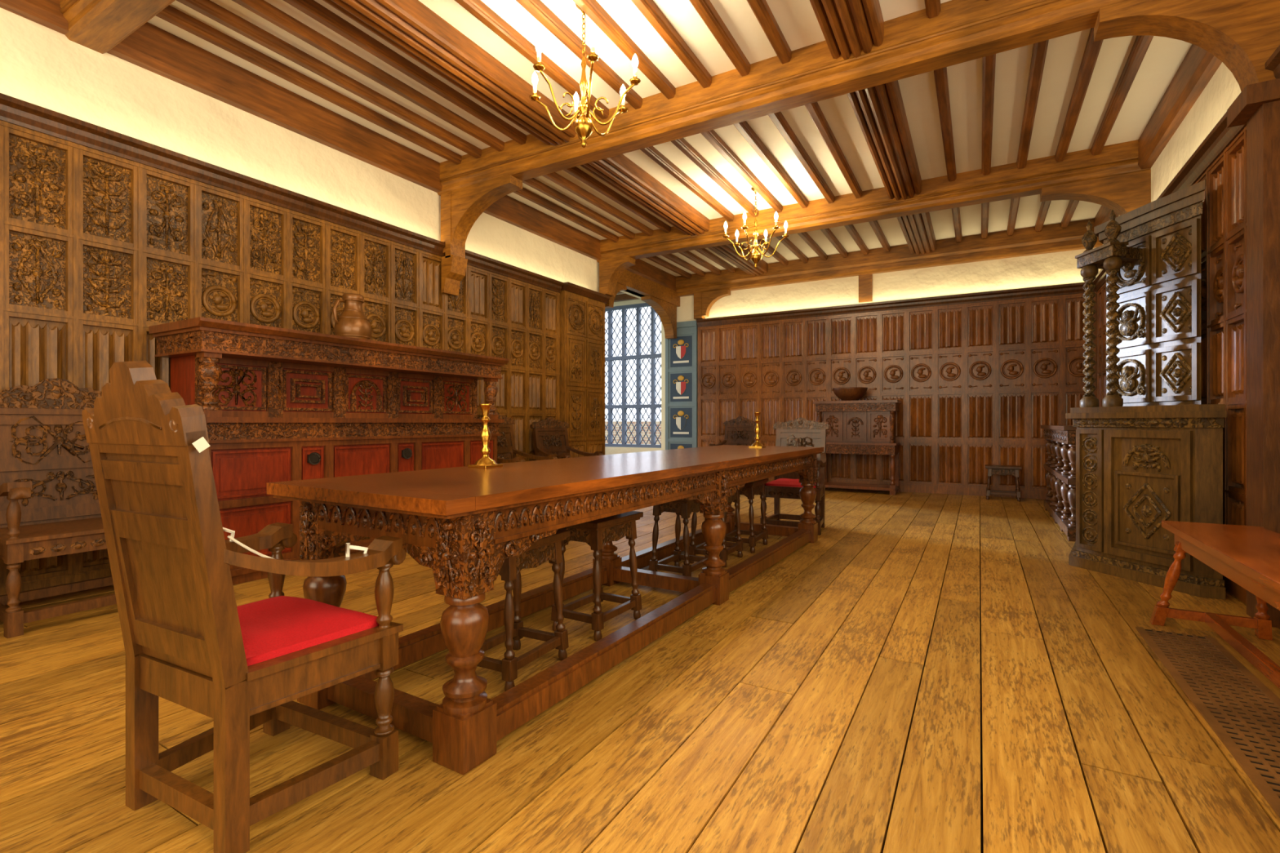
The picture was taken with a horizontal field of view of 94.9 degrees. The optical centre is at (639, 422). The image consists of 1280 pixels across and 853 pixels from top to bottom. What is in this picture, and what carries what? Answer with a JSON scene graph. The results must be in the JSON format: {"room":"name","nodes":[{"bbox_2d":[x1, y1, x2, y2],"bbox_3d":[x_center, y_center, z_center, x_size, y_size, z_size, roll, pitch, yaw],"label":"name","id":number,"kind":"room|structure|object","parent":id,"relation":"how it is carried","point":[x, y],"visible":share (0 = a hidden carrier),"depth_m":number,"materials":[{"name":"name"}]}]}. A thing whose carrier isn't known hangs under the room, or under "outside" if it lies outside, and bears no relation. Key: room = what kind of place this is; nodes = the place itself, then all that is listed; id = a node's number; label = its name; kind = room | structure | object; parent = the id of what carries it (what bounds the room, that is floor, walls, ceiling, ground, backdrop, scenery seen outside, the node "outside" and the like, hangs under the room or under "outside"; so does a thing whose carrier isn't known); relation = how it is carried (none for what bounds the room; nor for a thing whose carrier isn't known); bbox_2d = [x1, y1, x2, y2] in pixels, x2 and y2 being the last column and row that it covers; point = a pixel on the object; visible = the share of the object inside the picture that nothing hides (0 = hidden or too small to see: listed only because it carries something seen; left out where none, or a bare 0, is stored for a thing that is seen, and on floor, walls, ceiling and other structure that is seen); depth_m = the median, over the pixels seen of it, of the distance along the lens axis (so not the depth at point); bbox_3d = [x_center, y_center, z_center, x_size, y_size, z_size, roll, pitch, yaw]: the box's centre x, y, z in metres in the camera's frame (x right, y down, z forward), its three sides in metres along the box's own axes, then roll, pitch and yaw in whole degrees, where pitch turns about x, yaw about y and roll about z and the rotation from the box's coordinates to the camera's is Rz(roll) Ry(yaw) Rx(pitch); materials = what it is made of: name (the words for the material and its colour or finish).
{"room":"historic interior","nodes":[
{"label":"historic interior","id":0,"kind":"room"},
{"bbox_2d":[0,7,645,298],"bbox_3d":[-2.430,-0.810,5.791,0.200,3.720,12.000,0,0,30],"label":"wall","id":1,"kind":"structure","parent":0,"point":[40,66],"depth_m":4.41,"materials":[{"name":"paint"}]},
{"bbox_2d":[0,93,563,605],"bbox_3d":[-3.168,-0.405,4.196,0.122,2.910,8.400,0,0,30],"label":"panelling","id":2,"kind":"object","parent":1,"relation":"attached to","point":[107,237],"visible":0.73,"depth_m":4.13,"materials":[{"name":"brown wood"}]},
{"bbox_2d":[440,173,522,296],"bbox_3d":[-1.614,-1.867,5.955,0.950,1.035,0.200,0,0,30],"label":"ceiling beam bracket","id":3,"kind":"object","parent":1,"relation":"attached to","point":[461,207],"depth_m":6.04,"materials":[{"name":"brown wood"}]},
{"bbox_2d":[560,281,609,457],"bbox_3d":[-0.775,-0.410,8.288,0.170,2.920,1.020,0,0,30],"label":"panelling","id":4,"kind":"structure","parent":1,"relation":"in","point":[582,309],"depth_m":8.20,"materials":[{"name":"brown wood"}]},
{"bbox_2d":[599,256,635,297],"bbox_3d":[-0.334,-2.135,8.622,0.500,0.500,0.200,0,0,30],"label":"trim","id":5,"kind":"structure","parent":1,"relation":"attached to","point":[611,269],"depth_m":8.60,"materials":[{"name":"brown wood"}]},
{"bbox_2d":[604,269,679,338],"bbox_3d":[0.010,-0.675,9.867,0.250,3.450,2.500,0,0,30],"label":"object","id":6,"kind":"structure","parent":1,"relation":"attached to","point":[664,300],"depth_m":10.18,"materials":[{"name":"brown wood"}]},
{"bbox_2d":[613,291,639,302],"bbox_3d":[-0.951,-2.540,10.653,2.100,0.220,3.300,0,0,30],"label":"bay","id":7,"kind":"object","parent":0,"point":[620,296],"depth_m":11.62,"materials":[{"name":"white paint"}]},
{"bbox_2d":[604,298,665,454],"bbox_3d":[-0.951,-0.750,10.653,2.100,3.600,3.300,0,0,30],"label":"wall","id":8,"kind":"structure","parent":0,"point":[608,450],"depth_m":11.31,"materials":[{"name":"paint"}]},
{"bbox_2d":[604,302,661,448],"bbox_3d":[-0.176,-0.950,11.995,1.700,2.900,0.100,0,0,30],"label":"window","id":9,"kind":"structure","parent":8,"relation":"in","point":[652,406],"depth_m":11.97,"materials":[{"name":"blue"}]},
{"bbox_2d":[0,487,1279,852],"bbox_3d":[-0.468,1.110,4.889,8.900,0.120,12.800,0,0,30],"label":"floor","id":10,"kind":"structure","parent":0,"point":[930,673],"depth_m":2.01,"materials":[{"name":"brown wood"}]},
{"bbox_2d":[0,377,116,638],"bbox_3d":[-3.153,0.394,3.299,0.750,1.312,0.740,0,0,30],"label":"carved armchair","id":11,"kind":"object","parent":10,"relation":"on","point":[50,504],"visible":0.81,"depth_m":3.32,"materials":[{"name":"brown wood"}]},
{"bbox_2d":[81,360,405,852],"bbox_3d":[-1.113,0.449,1.668,0.622,1.202,0.594,0,0,27],"label":"carved armchair","id":12,"kind":"object","parent":10,"relation":"on","point":[188,642],"visible":1,"depth_m":1.51,"materials":[{"name":"brown wood"}]},
{"bbox_2d":[149,316,509,585],"bbox_3d":[-2.287,0.205,4.900,0.690,1.690,2.700,0,0,30],"label":"sideboard","id":13,"kind":"object","parent":10,"relation":"on","point":[278,404],"visible":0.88,"depth_m":4.31,"materials":[{"name":"brown wood"}]},
{"bbox_2d":[332,293,372,339],"bbox_3d":[-2.338,-0.840,4.791,0.280,0.400,0.280,0,0,-20],"label":"jug","id":14,"kind":"object","parent":13,"relation":"on","point":[352,322],"visible":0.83,"depth_m":4.71,"materials":[{"name":"brown metal"}]},
{"bbox_2d":[477,411,557,463],"bbox_3d":[-1.350,0.464,6.380,0.688,1.172,0.628,0,0,30],"label":"carved armchair","id":15,"kind":"object","parent":10,"relation":"on","point":[507,451],"visible":0.24,"depth_m":6.60,"materials":[{"name":"brown wood"}]},
{"bbox_2d":[477,528,570,692],"bbox_3d":[-0.540,0.765,2.505,0.300,0.570,0.420,0,0,27],"label":"stool","id":16,"kind":"object","parent":10,"relation":"on","point":[548,548],"visible":0.62,"depth_m":2.48,"materials":[{"name":"brown wood"}]},
{"bbox_2d":[266,444,823,775],"bbox_3d":[0.144,0.635,3.721,0.960,0.830,4.250,0,0,31],"label":"table","id":17,"kind":"object","parent":10,"relation":"on","point":[462,524],"visible":0.96,"depth_m":2.17,"materials":[{"name":"brown wood"}]},
{"bbox_2d":[467,403,502,468],"bbox_3d":[-0.766,0.063,2.913,0.120,0.314,0.120,0,0,30],"label":"brass candlestick","id":18,"kind":"object","parent":17,"relation":"on","point":[485,462],"visible":1,"depth_m":2.90,"materials":[{"name":"gold metal"}]},
{"bbox_2d":[748,412,765,448],"bbox_3d":[1.038,0.063,5.197,0.120,0.314,0.120,0,0,30],"label":"brass candlestick","id":19,"kind":"object","parent":17,"relation":"on","point":[757,444],"visible":1,"depth_m":5.18,"materials":[{"name":"gold metal"}]},
{"bbox_2d":[529,417,603,460],"bbox_3d":[-0.899,0.489,7.161,0.689,1.122,0.628,0,0,41],"label":"carved armchair","id":20,"kind":"object","parent":10,"relation":"on","point":[550,435],"visible":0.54,"depth_m":7.30,"materials":[{"name":"brown wood"}]},
{"bbox_2d":[551,511,643,640],"bbox_3d":[-0.220,0.765,3.060,0.300,0.570,0.420,0,0,32],"label":"stool","id":21,"kind":"object","parent":10,"relation":"on","point":[595,533],"visible":0.82,"depth_m":2.96,"materials":[{"name":"brown wood"}]},
{"bbox_2d":[648,498,708,577],"bbox_3d":[0.286,0.765,4.015,0.300,0.570,0.420,0,0,31],"label":"stool","id":22,"kind":"object","parent":10,"relation":"on","point":[684,508],"visible":0.62,"depth_m":3.90,"materials":[{"name":"brown wood"}]},
{"bbox_2d":[688,486,743,567],"bbox_3d":[0.583,0.765,4.490,0.300,0.570,0.420,0,0,28],"label":"stool","id":23,"kind":"object","parent":10,"relation":"on","point":[694,549],"visible":0.44,"depth_m":4.41,"materials":[{"name":"brown wood"}]},
{"bbox_2d":[709,416,755,446],"bbox_3d":[1.581,0.469,9.838,0.649,1.162,0.690,0,0,30],"label":"carved armchair","id":24,"kind":"object","parent":10,"relation":"on","point":[740,431],"visible":0.48,"depth_m":10.06,"materials":[{"name":"brown wood"}]},
{"bbox_2d":[724,478,768,553],"bbox_3d":[0.880,0.765,4.965,0.300,0.570,0.420,0,0,28],"label":"stool","id":25,"kind":"object","parent":10,"relation":"on","point":[749,490],"visible":0.56,"depth_m":4.84,"materials":[{"name":"brown wood"}]},
{"bbox_2d":[760,417,830,535],"bbox_3d":[1.536,0.499,5.821,0.608,1.102,0.667,0,0,27],"label":"carved armchair","id":26,"kind":"object","parent":10,"relation":"on","point":[801,432],"visible":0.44,"depth_m":5.95,"materials":[{"name":"brown wood"}]},
{"bbox_2d":[813,400,901,495],"bbox_3d":[3.309,0.360,8.972,1.200,1.380,0.500,0,0,30],"label":"cabinet","id":27,"kind":"object","parent":10,"relation":"on","point":[863,427],"visible":0.92,"depth_m":8.80,"materials":[{"name":"brown wood"}]},
{"bbox_2d":[832,386,867,400],"bbox_3d":[3.225,-0.430,9.027,0.510,0.200,0.510,0,0,30],"label":"wooden bowl","id":28,"kind":"object","parent":27,"relation":"on","point":[847,393],"visible":0.94,"depth_m":8.86,"materials":[{"name":"brown wood"}]},
{"bbox_2d":[985,464,1022,501],"bbox_3d":[4.968,0.820,8.044,0.420,0.460,0.300,0,0,30],"label":"stool","id":29,"kind":"object","parent":10,"relation":"on","point":[993,469],"visible":1,"depth_m":7.95,"materials":[{"name":"brown wood"}]},
{"bbox_2d":[1040,425,1076,541],"bbox_3d":[4.581,0.540,6.015,0.630,1.020,2.240,0,0,30],"label":"dresser","id":30,"kind":"object","parent":10,"relation":"on","point":[1060,503],"visible":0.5,"depth_m":5.68,"materials":[{"name":"brown wood"}]},
{"bbox_2d":[1065,179,1226,599],"bbox_3d":[3.529,-0.260,4.294,0.713,2.620,1.504,0,0,30],"label":"tall cabinet","id":31,"kind":"object","parent":10,"relation":"on","point":[1152,454],"visible":1,"depth_m":4.04,"materials":[{"name":"brown wood"}]},
{"bbox_2d":[1135,626,1279,817],"bbox_3d":[2.063,1.044,1.903,0.290,0.009,2.360,0,0,30],"label":"floor vent","id":32,"kind":"object","parent":10,"relation":"in","point":[1242,711],"visible":1,"depth_m":2.22,"materials":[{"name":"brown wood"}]},
{"bbox_2d":[1149,520,1279,688],"bbox_3d":[2.191,0.785,1.795,0.447,0.530,2.900,0,0,30],"label":"bench","id":33,"kind":"object","parent":10,"relation":"on","point":[1248,556],"visible":1,"depth_m":2.64,"materials":[{"name":"brown wood"}]},
{"bbox_2d":[146,0,1191,276],"bbox_3d":[0.385,-2.745,4.166,6.700,0.150,12.400,0,0,30],"label":"ceiling","id":34,"kind":"structure","parent":0,"point":[797,20],"depth_m":4.84,"materials":[{"name":"paint"}]},
{"bbox_2d":[59,0,175,53],"bbox_3d":[-0.781,-2.525,2.148,6.300,0.290,0.304,0,0,30],"label":"ceiling beam","id":35,"kind":"structure","parent":34,"relation":"attached to","point":[97,25],"depth_m":3.49,"materials":[{"name":"brown wood"}]},
{"bbox_2d":[0,0,676,291],"bbox_3d":[-2.300,-2.535,5.716,0.100,0.270,12.000,0,0,30],"label":"ceiling beam","id":36,"kind":"structure","parent":34,"relation":"attached to","point":[150,47],"depth_m":4.74,"materials":[{"name":"brown wood"}]},
{"bbox_2d":[323,0,768,275],"bbox_3d":[-0.943,-2.576,4.846,0.340,0.187,11.850,0,0,30],"label":"ceiling beam","id":37,"kind":"structure","parent":34,"relation":"attached to","point":[410,26],"depth_m":4.46,"materials":[{"name":"brown wood"}]},
{"bbox_2d":[529,3,640,147],"bbox_3d":[-0.358,-2.209,3.740,0.731,0.919,0.727,0,0,30],"label":"brass chandelier","id":38,"kind":"object","parent":34,"relation":"hanging from","point":[584,126],"visible":0.94,"depth_m":3.71,"materials":[{"name":"gold metal"}]},
{"bbox_2d":[155,0,1153,279],"bbox_3d":[0.328,-2.633,4.112,5.591,0.074,11.850,0,0,30],"label":"ceiling joists","id":39,"kind":"object","parent":34,"relation":"attached to","point":[593,9],"depth_m":4.69,"materials":[{"name":"brown wood"}]},
{"bbox_2d":[722,186,789,268],"bbox_3d":[1.315,-2.209,6.677,0.669,0.919,0.752,0,0,30],"label":"brass chandelier","id":40,"kind":"object","parent":34,"relation":"hanging from","point":[755,257],"visible":0.98,"depth_m":6.66,"materials":[{"name":"gold metal"}]},
{"bbox_2d":[437,0,1127,195],"bbox_3d":[0.659,-2.525,4.642,6.300,0.290,0.304,0,0,30],"label":"ceiling beam","id":41,"kind":"structure","parent":34,"relation":"attached to","point":[913,43],"depth_m":4.24,"materials":[{"name":"brown wood"}]},
{"bbox_2d":[809,0,936,254],"bbox_3d":[1.239,-2.576,3.586,0.340,0.187,11.850,0,0,30],"label":"ceiling beam","id":42,"kind":"structure","parent":34,"relation":"attached to","point":[847,27],"depth_m":4.80,"materials":[{"name":"brown wood"}]},
{"bbox_2d":[596,139,1151,262],"bbox_3d":[2.134,-2.525,7.197,6.300,0.290,0.304,0,0,30],"label":"ceiling beam","id":43,"kind":"structure","parent":34,"relation":"attached to","point":[1006,181],"depth_m":6.62,"materials":[{"name":"brown wood"}]},
{"bbox_2d":[675,218,1102,297],"bbox_3d":[3.339,-2.500,9.284,6.300,0.340,0.180,0,0,30],"label":"ceiling beam","id":44,"kind":"structure","parent":34,"relation":"attached to","point":[1024,242],"depth_m":8.86,"materials":[{"name":"brown wood"}]},
{"bbox_2d":[1093,44,1222,239],"bbox_3d":[3.069,-2.535,2.616,0.100,0.270,12.000,0,0,30],"label":"ceiling beam","id":45,"kind":"structure","parent":34,"relation":"attached to","point":[1198,65],"depth_m":4.58,"materials":[{"name":"brown wood"}]},
{"bbox_2d":[676,247,1101,322],"bbox_3d":[3.348,-0.810,9.499,6.500,3.720,0.200,0,0,30],"label":"wall","id":46,"kind":"structure","parent":0,"point":[1060,268],"depth_m":8.94,"materials":[{"name":"paint"}]},
{"bbox_2d":[665,320,697,449],"bbox_3d":[0.759,-0.400,10.825,0.650,2.900,0.088,0,0,30],"label":"panel","id":47,"kind":"object","parent":46,"relation":"attached to","point":[682,352],"visible":0.77,"depth_m":10.81,"materials":[{"name":"teal paint"}]},
{"bbox_2d":[693,288,730,319],"bbox_3d":[1.287,-2.100,10.479,0.650,0.460,0.158,0,0,30],"label":"trim","id":48,"kind":"structure","parent":46,"relation":"attached to","point":[703,301],"depth_m":10.48,"materials":[{"name":"brown wood"}]},
{"bbox_2d":[858,273,872,302],"bbox_3d":[3.545,-2.115,9.239,0.200,0.430,0.048,0,0,30],"label":"trim","id":49,"kind":"structure","parent":46,"relation":"attached to","point":[865,281],"depth_m":9.22,"materials":[{"name":"brown wood"}]},
{"bbox_2d":[696,282,1097,499],"bbox_3d":[3.546,-0.405,9.201,5.780,2.910,0.122,0,0,30],"label":"panelling","id":50,"kind":"object","parent":46,"relation":"attached to","point":[976,377],"visible":0.88,"depth_m":8.77,"materials":[{"name":"red wood"}]},
{"bbox_2d":[1102,62,1240,244],"bbox_3d":[3.249,-0.810,2.627,0.200,3.720,12.200,0,0,30],"label":"wall","id":51,"kind":"structure","parent":0,"point":[1223,88],"depth_m":4.38,"materials":[{"name":"paint"}]},
{"bbox_2d":[1040,169,1151,215],"bbox_3d":[4.494,-2.135,5.835,0.850,0.500,0.200,0,0,30],"label":"trim","id":52,"kind":"structure","parent":51,"relation":"attached to","point":[1122,193],"depth_m":5.69,"materials":[{"name":"brown wood"}]},
{"bbox_2d":[1093,44,1279,604],"bbox_3d":[4.437,-0.405,5.002,0.122,2.910,6.300,0,0,30],"label":"panelling","id":53,"kind":"object","parent":51,"relation":"attached to","point":[1220,158],"visible":0.24,"depth_m":3.70,"materials":[{"name":"red wood"}]},
{"bbox_2d":[1093,0,1279,127],"bbox_3d":[3.041,-2.018,3.267,0.800,0.735,0.280,0,0,30],"label":"ceiling beam bracket","id":54,"kind":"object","parent":51,"relation":"attached to","point":[1243,35],"depth_m":3.16,"materials":[{"name":"brown wood"}]},
{"bbox_2d":[1246,100,1279,627],"bbox_3d":[3.302,-0.300,3.116,0.063,2.700,0.220,0,0,30],"label":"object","id":55,"kind":"structure","parent":51,"relation":"attached to","point":[1263,127],"depth_m":3.04,"materials":[{"name":"brown wood"}]},
{"label":"outside","id":56,"kind":"structure","parent":0,"visible":0},
{"bbox_3d":[-1.160,1.600,17.990,40.000,0.100,50.000,0,0,30],"label":"lawn","id":57,"kind":"structure","parent":56,"visible":0},
{"bbox_2d":[604,421,661,444],"bbox_3d":[1.672,0.750,18.896,12.000,1.600,0.400,0,0,30],"label":"wall","id":58,"kind":"structure","parent":57,"relation":"on","point":[631,427],"depth_m":19.75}
]}

